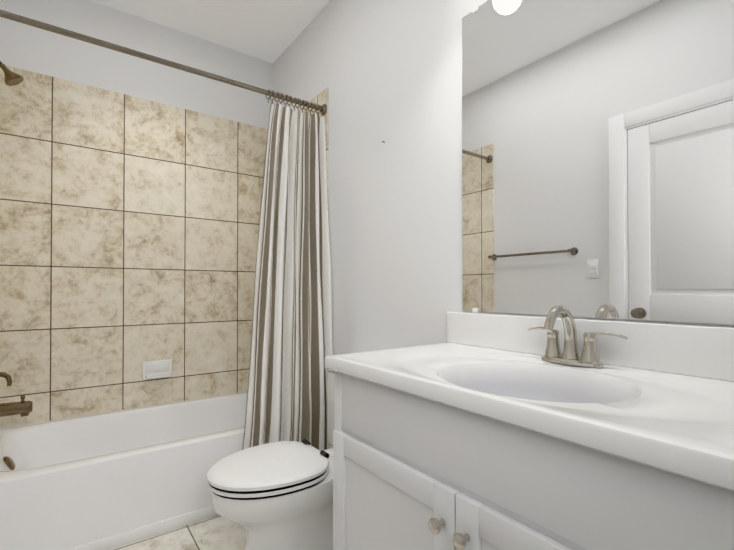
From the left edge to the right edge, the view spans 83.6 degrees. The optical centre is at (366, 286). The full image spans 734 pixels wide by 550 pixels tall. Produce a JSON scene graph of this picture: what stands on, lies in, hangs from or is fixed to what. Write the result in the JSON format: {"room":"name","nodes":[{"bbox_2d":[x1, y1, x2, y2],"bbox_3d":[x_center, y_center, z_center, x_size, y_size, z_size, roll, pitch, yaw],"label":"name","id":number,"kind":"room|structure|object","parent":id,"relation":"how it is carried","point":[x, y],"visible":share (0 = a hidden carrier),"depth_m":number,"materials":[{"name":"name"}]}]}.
{"room":"bathroom","nodes":[
{"label":"bathroom","id":0,"kind":"room"},
{"bbox_2d":[0,0,272,128],"bbox_3d":[-1.326,-0.262,2.554,1.520,2.715,0.100,0,-1,-36],"label":"wall","id":1,"kind":"structure","parent":0,"point":[35,49],"depth_m":2.45,"materials":[{"name":"white paint"}]},
{"bbox_2d":[0,65,267,427],"bbox_3d":[-1.294,-0.203,2.510,1.504,1.856,0.008,0,-1,-36],"label":"wall tile","id":2,"kind":"structure","parent":1,"relation":"attached to","point":[129,227],"depth_m":2.39,"materials":[{"name":"beige tile"}]},
{"bbox_2d":[142,359,171,379],"bbox_3d":[-1.265,0.505,2.485,0.164,0.110,0.055,0,-1,-36],"label":"soap dish","id":3,"kind":"object","parent":2,"relation":"attached to","point":[156,369],"visible":1,"depth_m":2.48,"materials":[{"name":"ceramic"}]},
{"bbox_2d":[110,515,245,549],"bbox_3d":[-0.333,1.109,1.187,1.720,0.050,3.460,0,-1,-36],"label":"floor","id":4,"kind":"structure","parent":0,"point":[218,532],"depth_m":1.77,"materials":[{"name":"tile"}]},
{"bbox_2d":[0,391,246,549],"bbox_3d":[-1.063,0.906,2.186,1.517,0.374,0.786,0,-1,-36],"label":"bathtub","id":5,"kind":"object","parent":4,"relation":"on","point":[107,480],"visible":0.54,"depth_m":1.83,"materials":[{"name":"ceramic"}]},
{"bbox_2d":[207,365,334,549],"bbox_3d":[-0.267,0.729,1.722,0.770,0.720,0.398,0,-1,-36],"label":"toilet","id":6,"kind":"object","parent":4,"relation":"on","point":[278,495],"visible":0.71,"depth_m":1.55,"materials":[{"name":"ceramic"}]},
{"bbox_2d":[325,312,733,549],"bbox_3d":[0.389,0.587,0.995,0.584,0.991,1.028,0,-1,-36],"label":"vanity cabinet","id":7,"kind":"object","parent":4,"relation":"on","point":[480,431],"visible":1,"depth_m":0.86,"materials":[{"name":"white paint"}]},
{"bbox_2d":[528,305,627,367],"bbox_3d":[0.519,0.129,1.094,0.156,0.160,0.272,0,-1,-36],"label":"faucet","id":8,"kind":"object","parent":7,"relation":"on","point":[570,355],"visible":1,"depth_m":1.10,"materials":[{"name":"silver metal"}]},
{"bbox_2d":[90,0,329,62],"bbox_3d":[-0.333,-1.655,1.210,1.720,0.050,3.460,0,-1,-36],"label":"ceiling","id":9,"kind":"structure","parent":0,"point":[270,31],"depth_m":2.48,"materials":[{"name":"white paint"}]},
{"bbox_2d":[273,0,733,354],"bbox_3d":[0.321,-0.269,1.677,0.100,2.715,3.460,0,-1,-36],"label":"wall","id":10,"kind":"structure","parent":0,"point":[388,73],"depth_m":1.89,"materials":[{"name":"white paint"}]},
{"bbox_2d":[300,87,327,204],"bbox_3d":[-0.454,-0.202,2.643,0.008,1.856,0.784,0,-1,-36],"label":"wall tile","id":11,"kind":"structure","parent":10,"relation":"attached to","point":[321,98],"depth_m":2.35,"materials":[{"name":"beige tile"}]},
{"bbox_2d":[0,9,326,115],"bbox_3d":[-0.853,-1.020,1.915,1.503,0.064,0.064,0,-1,-36],"label":"rail","id":12,"kind":"object","parent":11,"relation":"attached to","point":[62,31],"visible":0.85,"depth_m":1.81,"materials":[{"name":"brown metal"}]},
{"bbox_2d":[242,89,332,450],"bbox_3d":[-0.428,-0.022,2.136,0.535,2.029,0.182,0,-1,-36],"label":"shower curtain","id":13,"kind":"object","parent":12,"relation":"hanging from","point":[291,342],"visible":0.85,"depth_m":2.17,"materials":[{"name":"fabric"}]},
{"bbox_2d":[462,0,733,324],"bbox_3d":[0.641,-0.462,1.150,0.008,1.110,0.958,0,-1,-36],"label":"mirror","id":14,"kind":"object","parent":10,"relation":"attached to","point":[597,158],"visible":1,"depth_m":1.14,"materials":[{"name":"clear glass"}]},
{"bbox_3d":[-0.986,-0.277,0.720,0.100,2.715,3.460,0,-1,-36],"label":"wall","id":15,"kind":"structure","parent":0,"visible":0},
{"bbox_3d":[-1.674,-0.209,1.749,0.008,1.856,0.784,0,-1,-36],"label":"wall tile","id":16,"kind":"structure","parent":15,"relation":"attached to","visible":0},
{"bbox_2d":[0,372,11,385],"bbox_3d":[-1.635,0.390,1.801,0.121,0.170,0.170,0,-1,-36],"label":"shower valve","id":17,"kind":"object","parent":16,"relation":"attached to","point":[7,377],"visible":1,"depth_m":1.81,"materials":[{"name":"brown metal"}]},
{"bbox_2d":[0,61,23,85],"bbox_3d":[-1.623,-0.987,1.821,0.153,0.172,0.076,0,-1,-36],"label":"shower head","id":18,"kind":"object","parent":16,"relation":"attached to","point":[12,78],"visible":1,"depth_m":1.82},
{"bbox_2d":[0,395,32,416],"bbox_3d":[-1.607,0.538,1.820,0.192,0.093,0.070,0,-1,-36],"label":"tub spout","id":19,"kind":"object","parent":16,"relation":"attached to","point":[22,407],"visible":1,"depth_m":1.83,"materials":[{"name":"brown metal"}]}
]}

